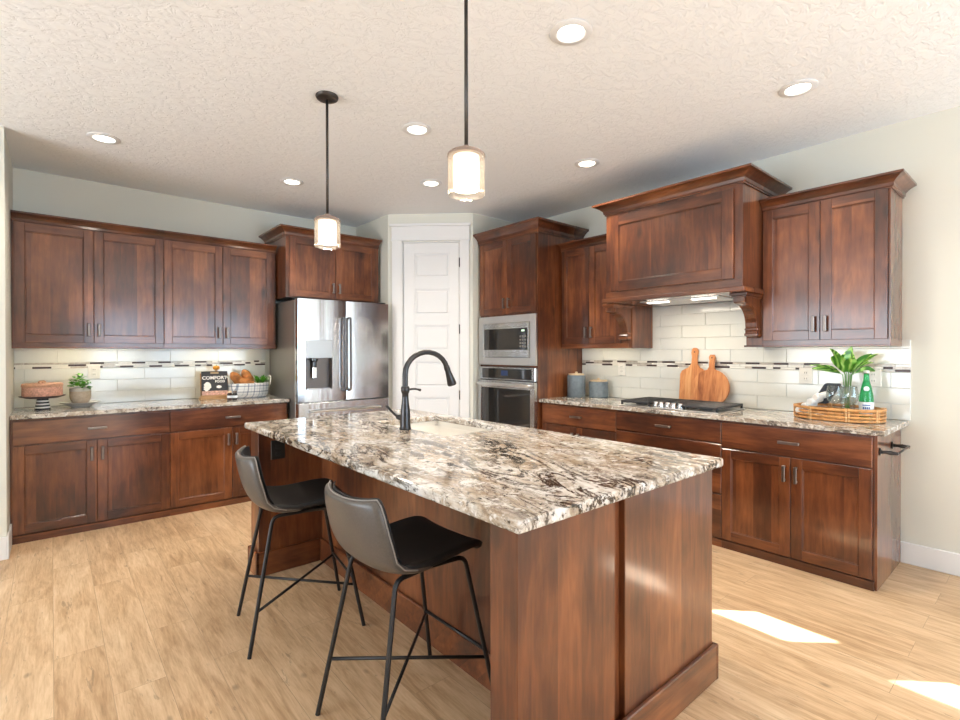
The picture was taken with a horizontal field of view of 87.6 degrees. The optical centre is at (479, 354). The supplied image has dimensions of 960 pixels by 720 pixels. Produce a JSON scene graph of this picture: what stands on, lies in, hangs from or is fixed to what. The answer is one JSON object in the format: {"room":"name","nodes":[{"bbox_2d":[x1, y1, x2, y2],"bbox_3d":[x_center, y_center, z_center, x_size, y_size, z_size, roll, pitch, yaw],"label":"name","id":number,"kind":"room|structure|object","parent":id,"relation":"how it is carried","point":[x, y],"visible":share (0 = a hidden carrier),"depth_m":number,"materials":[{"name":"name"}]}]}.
{"room":"kitchen","nodes":[
{"label":"kitchen","id":0,"kind":"room"},
{"bbox_2d":[0,126,13,536],"bbox_3d":[-5.110,-0.066,2.260,4.370,2.831,1.038,0,0,-41],"label":"wall","id":1,"kind":"structure","parent":0,"point":[6,169],"depth_m":3.29,"materials":[{"name":"beige paint"}]},
{"bbox_2d":[0,524,11,560],"bbox_3d":[-4.824,1.275,2.021,4.282,0.150,0.326,0,0,-41],"label":"baseboard","id":2,"kind":"structure","parent":1,"relation":"attached to","point":[5,542],"depth_m":3.28,"materials":[{"name":"white paint"}]},
{"bbox_2d":[13,168,355,407],"bbox_3d":[-2.624,-0.084,5.003,2.974,2.831,0.100,0,0,-41],"label":"wall","id":3,"kind":"structure","parent":0,"point":[33,191],"depth_m":4.55,"materials":[{"name":"beige paint"}]},
{"bbox_2d":[10,210,163,348],"bbox_3d":[-3.224,-0.563,4.166,0.972,1.024,0.385,0,0,-41],"label":"upper cabinet","id":4,"kind":"object","parent":3,"relation":"attached to","point":[76,283],"visible":1,"depth_m":4.01,"materials":[{"name":"brown wood"}]},
{"bbox_2d":[14,348,264,407],"bbox_3d":[-2.984,0.167,4.623,1.930,0.505,0.010,0,0,-41],"label":"backsplash","id":5,"kind":"structure","parent":3,"relation":"attached to","point":[126,375],"depth_m":4.49,"materials":[{"name":"beige tile"}]},
{"bbox_2d":[88,365,99,378],"bbox_3d":[-3.326,0.149,4.317,0.084,0.116,0.009,0,0,-41],"label":"wall outlet","id":6,"kind":"object","parent":5,"relation":"attached to","point":[93,370],"visible":1,"depth_m":4.32,"materials":[{"name":"white plastic"}]},
{"bbox_2d":[163,230,276,348],"bbox_3d":[-2.492,-0.568,4.792,0.955,1.024,0.385,0,0,-41],"label":"upper cabinet","id":7,"kind":"object","parent":3,"relation":"attached to","point":[219,293],"visible":0.96,"depth_m":4.64,"materials":[{"name":"brown wood"}]},
{"bbox_2d":[259,224,381,302],"bbox_3d":[-1.680,-0.898,5.309,1.075,0.677,0.653,0,0,-41],"label":"upper cabinet","id":8,"kind":"object","parent":3,"relation":"attached to","point":[347,270],"visible":0.97,"depth_m":5.06,"materials":[{"name":"brown wood"}]},
{"bbox_2d":[356,215,387,303],"bbox_3d":[-1.218,-0.089,5.723,0.100,2.831,0.834,0,0,-41],"label":"wall","id":9,"kind":"structure","parent":0,"point":[378,228],"depth_m":5.48,"materials":[{"name":"beige paint"}]},
{"bbox_2d":[388,213,472,418],"bbox_3d":[-0.527,-0.089,5.398,0.911,2.831,0.100,0,0,3],"label":"wall","id":10,"kind":"structure","parent":0,"point":[445,217],"depth_m":5.34,"materials":[{"name":"beige paint"}]},
{"bbox_2d":[389,222,470,417],"bbox_3d":[-0.525,-0.034,5.373,0.868,2.722,0.130,0,0,3],"label":"door","id":11,"kind":"structure","parent":10,"relation":"in","point":[430,280],"depth_m":5.35,"materials":[{"name":"white paint"}]},
{"bbox_2d":[0,0,959,226],"bbox_3d":[-0.736,-1.529,0.587,8.857,0.100,9.258,0,0,-41],"label":"ceiling","id":12,"kind":"structure","parent":0,"point":[215,101],"depth_m":2.83,"materials":[{"name":"white paint"}]},
{"bbox_2d":[86,132,120,144],"bbox_3d":[-2.586,-1.486,3.446,0.192,0.010,0.192,0,0,-41],"label":"recessed light","id":13,"kind":"object","parent":12,"relation":"in","point":[104,138],"visible":1,"depth_m":3.44,"materials":[{"name":"white paint"}]},
{"bbox_2d":[280,178,303,185],"bbox_3d":[-1.624,-1.492,4.328,0.192,0.010,0.192,0,0,-41],"label":"recessed light","id":14,"kind":"object","parent":12,"relation":"in","point":[288,181],"visible":1,"depth_m":4.32,"materials":[{"name":"white"}]},
{"bbox_2d":[314,90,340,244],"bbox_3d":[-0.880,-1.055,2.888,0.148,0.870,0.148,0,0,-41],"label":"pendant light","id":15,"kind":"object","parent":12,"relation":"hanging from","point":[327,223],"visible":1,"depth_m":2.87,"materials":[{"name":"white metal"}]},
{"bbox_2d":[402,123,430,135],"bbox_3d":[-0.417,-1.488,3.314,0.192,0.010,0.192,0,0,-41],"label":"recessed light","id":16,"kind":"object","parent":12,"relation":"in","point":[415,129],"visible":1,"depth_m":3.31,"materials":[{"name":"white"}]},
{"bbox_2d":[420,179,441,186],"bbox_3d":[-0.428,-1.494,4.371,0.192,0.010,0.192,0,0,-41],"label":"recessed light","id":17,"kind":"object","parent":12,"relation":"in","point":[429,182],"visible":1,"depth_m":4.36,"materials":[{"name":"white"}]},
{"bbox_2d":[447,0,484,193],"bbox_3d":[-0.054,-1.051,1.937,0.148,0.870,0.148,0,0,-41],"label":"pendant light","id":18,"kind":"object","parent":12,"relation":"hanging from","point":[465,158],"visible":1,"depth_m":1.91,"materials":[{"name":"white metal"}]},
{"bbox_2d":[550,19,591,45],"bbox_3d":[0.420,-1.484,2.312,0.192,0.010,0.192,0,0,-41],"label":"recessed light","id":19,"kind":"object","parent":12,"relation":"in","point":[568,32],"visible":1,"depth_m":2.30,"materials":[{"name":"white"}]},
{"bbox_2d":[574,158,599,167],"bbox_3d":[0.836,-1.493,3.914,0.192,0.010,0.192,0,0,-41],"label":"recessed light","id":20,"kind":"object","parent":12,"relation":"in","point":[589,162],"visible":1,"depth_m":3.90,"materials":[{"name":"white"}]},
{"bbox_2d":[778,79,818,97],"bbox_3d":[1.781,-1.489,2.805,0.192,0.010,0.192,0,0,-41],"label":"recessed light","id":21,"kind":"object","parent":12,"relation":"in","point":[804,86],"visible":1,"depth_m":2.79,"materials":[{"name":"white"}]},
{"bbox_2d":[0,501,959,719],"bbox_3d":[-0.732,1.402,0.602,8.857,0.100,9.258,0,0,-41],"label":"floor","id":22,"kind":"structure","parent":0,"point":[140,620],"depth_m":2.36,"materials":[{"name":"brown wood"}]},
{"bbox_2d":[10,410,169,544],"bbox_3d":[-3.130,0.896,4.063,0.969,0.882,0.672,0,0,-41],"label":"base cabinet","id":23,"kind":"object","parent":22,"relation":"on","point":[69,474],"visible":0.98,"depth_m":3.79,"materials":[{"name":"brown wood"}]},
{"bbox_2d":[9,395,288,419],"bbox_3d":[-2.765,0.437,4.383,1.946,0.031,0.661,0,0,-41],"label":"countertop","id":24,"kind":"structure","parent":23,"relation":"on","point":[155,405],"depth_m":4.10,"materials":[{"name":"stone"}]},
{"bbox_2d":[18,394,65,409],"bbox_3d":[-3.395,0.370,3.888,0.279,0.108,0.279,0,0,-41],"label":"cake stand","id":25,"kind":"object","parent":24,"relation":"on","point":[42,403],"visible":0.8,"depth_m":3.85,"materials":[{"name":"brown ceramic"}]},
{"bbox_2d":[21,380,62,396],"bbox_3d":[-3.395,0.258,3.887,0.251,0.119,0.251,0,0,-41],"label":"cake","id":26,"kind":"object","parent":25,"relation":"on","point":[43,388],"visible":1,"depth_m":3.80,"materials":[{"name":"food"}]},
{"bbox_2d":[66,403,94,407],"bbox_3d":[-3.245,0.412,4.069,0.190,0.022,0.190,0,0,-41],"label":"plate","id":27,"kind":"object","parent":24,"relation":"on","point":[72,406],"visible":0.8,"depth_m":4.01,"materials":[{"name":"grey ceramic"}]},
{"bbox_2d":[59,400,100,404],"bbox_3d":[-3.245,0.392,4.069,0.270,0.022,0.270,0,0,-41],"label":"plate","id":28,"kind":"object","parent":27,"relation":"on","point":[90,401],"visible":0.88,"depth_m":4.02,"materials":[{"name":"white ceramic"}]},
{"bbox_2d":[67,373,92,402],"bbox_3d":[-3.243,0.272,4.065,0.167,0.246,0.162,0,0,-41],"label":"potted plant","id":29,"kind":"object","parent":28,"relation":"on","point":[82,394],"visible":0.98,"depth_m":4.03,"materials":[{"name":"green plant"}]},
{"bbox_2d":[199,373,227,399],"bbox_3d":[-2.523,0.297,4.765,0.250,0.242,0.119,0,0,-35],"label":"book stand","id":30,"kind":"object","parent":24,"relation":"on","point":[205,397],"visible":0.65,"depth_m":4.71,"materials":[{"name":"brown wood"}]},
{"bbox_2d":[201,371,227,395],"bbox_3d":[-2.526,0.280,4.769,0.220,0.245,0.078,0,0,-35],"label":"cookbook","id":31,"kind":"object","parent":30,"relation":"on","point":[212,382],"visible":0.97,"depth_m":4.76,"materials":[{"name":"black paper"}]},
{"bbox_2d":[203,382,221,390],"bbox_3d":[-2.531,0.300,4.743,0.155,0.086,0.018,0,0,-35],"label":"picture","id":32,"kind":"object","parent":31,"relation":"attached to","point":[207,386],"depth_m":4.74},
{"bbox_2d":[227,391,231,399],"bbox_3d":[-2.324,0.376,4.652,0.045,0.084,0.045,0,0,-41],"label":"spice jar","id":33,"kind":"object","parent":24,"relation":"on","point":[229,394],"visible":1,"depth_m":4.63,"materials":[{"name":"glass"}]},
{"bbox_2d":[232,391,237,399],"bbox_3d":[-2.279,0.376,4.658,0.045,0.084,0.045,0,0,-41],"label":"spice jar","id":34,"kind":"object","parent":24,"relation":"on","point":[234,395],"visible":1,"depth_m":4.64,"materials":[{"name":"grey metal"}]},
{"bbox_2d":[226,375,270,397],"bbox_3d":[-2.280,0.311,4.943,0.406,0.210,0.257,0,0,-41],"label":"bread basket","id":35,"kind":"object","parent":24,"relation":"on","point":[249,390],"visible":0.91,"depth_m":4.84,"materials":[{"name":"white fabric"}]},
{"bbox_2d":[230,372,242,383],"bbox_3d":[-2.357,0.241,4.867,0.139,0.154,0.099,0,0,-41],"label":"bread roll","id":36,"kind":"object","parent":35,"relation":"in","point":[235,377],"visible":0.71,"depth_m":4.82,"materials":[{"name":"brown food"}]},
{"bbox_2d":[239,378,253,383],"bbox_3d":[-2.276,0.269,4.884,0.146,0.096,0.094,0,0,-41],"label":"bread roll","id":37,"kind":"object","parent":35,"relation":"in","point":[242,380],"visible":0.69,"depth_m":4.84,"materials":[{"name":"brown food"}]},
{"bbox_2d":[241,369,253,379],"bbox_3d":[-2.296,0.228,4.952,0.114,0.173,0.100,0,0,-41],"label":"bread roll","id":38,"kind":"object","parent":35,"relation":"in","point":[245,373],"visible":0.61,"depth_m":4.92,"materials":[{"name":"brown food"}]},
{"bbox_2d":[254,375,270,382],"bbox_3d":[-2.202,0.237,5.008,0.242,0.090,0.239,0,0,-22],"label":"herb sprigs","id":39,"kind":"object","parent":35,"relation":"in","point":[262,378],"visible":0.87,"depth_m":4.99,"materials":[{"name":"green plant"}]},
{"bbox_2d":[170,402,287,515],"bbox_3d":[-2.393,0.892,4.693,0.970,0.882,0.672,0,0,-41],"label":"base cabinet","id":40,"kind":"object","parent":22,"relation":"on","point":[204,442],"visible":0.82,"depth_m":4.34,"materials":[{"name":"brown wood"}]},
{"bbox_2d":[235,445,365,659],"bbox_3d":[-0.920,0.901,2.524,0.560,0.884,0.448,0,0,-32],"label":"bar stool","id":41,"kind":"object","parent":22,"relation":"on","point":[309,495],"visible":0.93,"depth_m":2.42,"materials":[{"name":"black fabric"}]},
{"bbox_2d":[270,297,388,418],"bbox_3d":[-1.560,0.393,5.218,0.952,1.872,0.879,0,0,-41],"label":"refrigerator","id":42,"kind":"object","parent":22,"relation":"on","point":[330,357],"visible":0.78,"depth_m":4.88,"materials":[{"name":"grey metal"}]},
{"bbox_2d":[315,480,490,719],"bbox_3d":[-0.279,0.904,1.877,0.560,0.884,0.448,0,0,-42],"label":"bar stool","id":43,"kind":"object","parent":22,"relation":"on","point":[411,546],"visible":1,"depth_m":1.76,"materials":[{"name":"grey leather"}]},
{"bbox_2d":[248,431,718,719],"bbox_3d":[-0.233,0.902,2.605,1.170,0.877,2.398,0,0,-41],"label":"kitchen island","id":44,"kind":"object","parent":22,"relation":"on","point":[604,612],"visible":0.54,"depth_m":1.77,"materials":[{"name":"brown wood"}]},
{"bbox_2d":[271,440,284,459],"bbox_3d":[-1.247,0.585,3.094,0.084,0.116,0.009,0,0,-41],"label":"wall outlet","id":45,"kind":"object","parent":44,"relation":"attached to","point":[277,447],"visible":0.94,"depth_m":3.09,"materials":[{"name":"black plastic"}]},
{"bbox_2d":[245,409,722,533],"bbox_3d":[-0.234,0.445,2.613,1.200,0.036,2.433,0,0,-41],"label":"island countertop","id":46,"kind":"structure","parent":44,"relation":"on","point":[516,479],"depth_m":2.00,"materials":[{"name":"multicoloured stone"}]},
{"bbox_2d":[385,350,455,429],"bbox_3d":[-0.325,0.197,2.946,0.440,0.455,0.141,0,0,-27],"label":"faucet","id":47,"kind":"object","parent":46,"relation":"on","point":[404,416],"visible":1,"depth_m":2.85,"materials":[{"name":"black metal"}]},
{"bbox_2d":[395,421,487,435],"bbox_3d":[-0.241,0.553,3.059,0.519,0.184,0.784,0,0,-41],"label":"sink","id":48,"kind":"object","parent":46,"relation":"in","point":[435,427],"visible":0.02,"depth_m":3.40,"materials":[{"name":"beige ceramic"}]},
{"bbox_2d":[473,217,588,429],"bbox_3d":[0.518,0.026,5.209,0.753,2.600,0.939,0,0,-41],"label":"tall cabinet","id":49,"kind":"object","parent":22,"relation":"on","point":[521,262],"visible":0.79,"depth_m":4.89,"materials":[{"name":"brown wood"}]},
{"bbox_2d":[477,366,536,428],"bbox_3d":[0.460,0.497,5.204,0.675,0.748,0.822,0,0,-41],"label":"oven","id":50,"kind":"object","parent":49,"relation":"in","point":[506,395],"visible":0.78,"depth_m":4.99,"materials":[{"name":"silver metal"}]},
{"bbox_2d":[479,313,536,365],"bbox_3d":[0.424,-0.145,5.171,0.468,0.496,0.826,0,0,-41],"label":"microwave","id":51,"kind":"object","parent":49,"relation":"in","point":[510,339],"visible":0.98,"depth_m":4.98,"materials":[{"name":"silver metal"}]},
{"bbox_2d":[542,402,616,440],"bbox_3d":[1.073,0.888,4.627,0.672,0.882,0.837,0,0,-41],"label":"base cabinet","id":52,"kind":"object","parent":22,"relation":"on","point":[600,423],"visible":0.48,"depth_m":4.38,"materials":[{"name":"brown wood"}]},
{"bbox_2d":[616,410,722,546],"bbox_3d":[1.623,0.890,3.985,0.670,0.882,0.851,0,0,-41],"label":"base cabinet","id":53,"kind":"object","parent":22,"relation":"on","point":[701,436],"visible":0.34,"depth_m":3.67,"materials":[{"name":"brown wood"}]},
{"bbox_2d":[721,421,900,590],"bbox_3d":[2.177,0.893,3.335,0.672,0.882,0.858,0,0,-41],"label":"base cabinet","id":54,"kind":"object","parent":22,"relation":"on","point":[826,504],"visible":0.98,"depth_m":3.07,"materials":[{"name":"brown wood"}]},
{"bbox_2d":[539,395,908,436],"bbox_3d":[1.646,0.433,3.964,0.661,0.031,2.586,0,0,-41],"label":"countertop","id":55,"kind":"structure","parent":54,"relation":"on","point":[748,415],"depth_m":3.41,"materials":[{"name":"stone"}]},
{"bbox_2d":[567,371,584,397],"bbox_3d":[0.944,0.288,4.907,0.172,0.250,0.172,0,0,-41],"label":"canister","id":56,"kind":"object","parent":55,"relation":"on","point":[576,381],"visible":1,"depth_m":4.83,"materials":[{"name":"grey ceramic"}]},
{"bbox_2d":[589,378,607,397],"bbox_3d":[1.149,0.318,4.859,0.184,0.190,0.184,0,0,-41],"label":"canister","id":57,"kind":"object","parent":55,"relation":"on","point":[598,388],"visible":1,"depth_m":4.78,"materials":[{"name":"grey ceramic"}]},
{"bbox_2d":[619,397,744,413],"bbox_3d":[1.585,0.392,3.981,0.460,0.050,0.810,0,0,-41],"label":"cooktop","id":58,"kind":"object","parent":55,"relation":"in","point":[711,407],"visible":1,"depth_m":3.83,"materials":[{"name":"silver metal"}]},
{"bbox_2d":[679,348,703,399],"bbox_3d":[1.801,0.179,4.218,0.067,0.474,0.236,0,0,-41],"label":"cutting board","id":59,"kind":"object","parent":55,"relation":"on","point":[687,376],"visible":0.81,"depth_m":4.23,"materials":[{"name":"brown wood"}]},
{"bbox_2d":[692,355,729,401],"bbox_3d":[1.877,0.210,4.073,0.076,0.421,0.303,0,0,-41],"label":"cutting board","id":60,"kind":"object","parent":55,"relation":"on","point":[711,384],"visible":0.81,"depth_m":4.07,"materials":[{"name":"brown wood"}]},
{"bbox_2d":[793,402,886,423],"bbox_3d":[2.334,0.374,3.267,0.362,0.087,0.506,0,0,-37],"label":"rattan tray","id":61,"kind":"object","parent":55,"relation":"on","point":[836,414],"visible":0.91,"depth_m":3.14,"materials":[{"name":"brown wicker"}]},
{"bbox_2d":[819,383,840,403],"bbox_3d":[2.331,0.260,3.369,0.044,0.140,0.158,0,0,-41],"label":"folded napkin","id":62,"kind":"object","parent":61,"relation":"in","point":[832,388],"visible":0.76,"depth_m":3.34,"materials":[{"name":"grey fabric"}]},
{"bbox_2d":[812,346,877,408],"bbox_3d":[2.403,0.175,3.298,0.337,0.459,0.329,0,0,-41],"label":"plant","id":63,"kind":"object","parent":61,"relation":"on","point":[846,362],"visible":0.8,"depth_m":3.26,"materials":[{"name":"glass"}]},
{"bbox_2d":[859,370,873,416],"bbox_3d":[2.447,0.252,3.172,0.077,0.308,0.077,0,0,-41],"label":"water bottle","id":64,"kind":"object","parent":61,"relation":"on","point":[866,397],"visible":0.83,"depth_m":3.15,"materials":[{"name":"green glass"}]},
{"bbox_3d":[2.230,0.396,3.349,0.164,0.017,0.164,0,0,-41],"label":"plate","id":65,"kind":"object","parent":61,"relation":"on","visible":0},
{"bbox_3d":[2.176,0.362,3.369,0.119,0.058,0.073,0,0,-41],"label":"rolled napkin","id":66,"kind":"object","parent":65,"relation":"on","visible":0},
{"bbox_2d":[801,402,817,408],"bbox_3d":[2.203,0.332,3.350,0.119,0.058,0.042,0,0,-22],"label":"rolled napkin","id":67,"kind":"object","parent":66,"relation":"on","point":[804,403],"visible":0.51,"depth_m":3.33,"materials":[{"name":"white fabric"}]},
{"bbox_2d":[807,398,823,404],"bbox_3d":[2.229,0.302,3.332,0.119,0.058,0.042,0,0,-22],"label":"rolled napkin","id":68,"kind":"object","parent":67,"relation":"on","point":[810,401],"visible":0.71,"depth_m":3.31,"materials":[{"name":"white fabric"}]},
{"bbox_2d":[812,391,828,400],"bbox_3d":[2.255,0.272,3.313,0.119,0.058,0.042,0,0,-22],"label":"rolled napkin","id":69,"kind":"object","parent":68,"relation":"on","point":[822,395],"visible":0.98,"depth_m":3.30,"materials":[{"name":"white fabric"}]},
{"bbox_2d":[879,442,909,455],"bbox_3d":[2.417,0.551,2.917,0.354,0.043,0.086,0,0,-41],"label":"towel bar","id":70,"kind":"object","parent":54,"relation":"attached to","point":[893,445],"visible":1,"depth_m":2.85,"materials":[{"name":"black metal"}]},
{"bbox_2d":[473,213,512,419],"bbox_3d":[0.179,-0.091,5.605,0.755,2.831,0.100,0,0,-41],"label":"wall","id":71,"kind":"structure","parent":0,"point":[481,223],"depth_m":5.36,"materials":[{"name":"beige paint"}]},
{"bbox_2d":[546,106,959,553],"bbox_3d":[2.561,-0.083,3.478,0.100,2.831,9.158,0,0,-41],"label":"wall","id":72,"kind":"structure","parent":0,"point":[927,147],"depth_m":3.14,"materials":[{"name":"beige paint"}]},
{"bbox_2d":[558,234,652,348],"bbox_3d":[1.167,-0.572,4.729,0.385,1.024,0.794,0,0,-41],"label":"upper cabinet","id":73,"kind":"object","parent":72,"relation":"attached to","point":[586,323],"visible":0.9,"depth_m":4.65,"materials":[{"name":"brown wood"}]},
{"bbox_2d":[602,303,632,340],"bbox_3d":[1.178,-0.274,4.287,0.285,0.305,0.114,0,0,-41],"label":"corbel","id":74,"kind":"object","parent":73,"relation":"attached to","point":[622,313],"visible":1,"depth_m":4.31,"materials":[{"name":"brown wood"}]},
{"bbox_2d":[592,163,791,307],"bbox_3d":[1.615,-0.824,3.926,0.745,0.819,1.247,0,0,-41],"label":"range hood","id":75,"kind":"object","parent":72,"relation":"attached to","point":[699,240],"visible":0.96,"depth_m":3.60,"materials":[{"name":"brown wood"}]},
{"bbox_2d":[729,292,762,337],"bbox_3d":[1.857,-0.271,3.493,0.285,0.305,0.114,0,0,-41],"label":"corbel","id":76,"kind":"object","parent":75,"relation":"attached to","point":[750,303],"visible":1,"depth_m":3.52,"materials":[{"name":"brown wood"}]},
{"bbox_2d":[582,302,910,420],"bbox_3d":[1.896,-0.006,4.171,0.010,0.841,2.593,0,0,-41],"label":"backsplash","id":77,"kind":"structure","parent":72,"relation":"attached to","point":[758,377],"depth_m":4.00,"materials":[{"name":"beige tile"}]},
{"bbox_2d":[618,363,625,374],"bbox_3d":[1.355,0.137,4.789,0.009,0.116,0.084,0,0,-41],"label":"wall outlet","id":78,"kind":"object","parent":77,"relation":"attached to","point":[621,366],"visible":1,"depth_m":4.78,"materials":[{"name":"white plastic"}]},
{"bbox_2d":[799,368,812,383],"bbox_3d":[2.354,0.152,3.620,0.009,0.116,0.084,0,0,-41],"label":"wall outlet","id":79,"kind":"object","parent":77,"relation":"attached to","point":[805,374],"visible":0.95,"depth_m":3.62,"materials":[{"name":"white plastic"}]},
{"bbox_2d":[869,369,880,386],"bbox_3d":[2.608,0.153,3.323,0.009,0.116,0.084,0,0,-41],"label":"wall outlet","id":80,"kind":"object","parent":77,"relation":"attached to","point":[875,377],"visible":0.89,"depth_m":3.31,"materials":[{"name":"white plastic"}]},
{"bbox_2d":[744,168,916,346],"bbox_3d":[2.312,-0.568,3.378,0.400,1.027,0.905,0,0,-41],"label":"upper cabinet","id":81,"kind":"object","parent":72,"relation":"attached to","point":[832,253],"visible":0.99,"depth_m":3.20,"materials":[{"name":"brown wood"}]},
{"bbox_2d":[900,541,959,576],"bbox_3d":[4.101,1.273,1.597,0.016,0.135,4.290,0,0,-41],"label":"baseboard","id":82,"kind":"structure","parent":72,"relation":"attached to","point":[939,560],"depth_m":3.11,"materials":[{"name":"white paint"}]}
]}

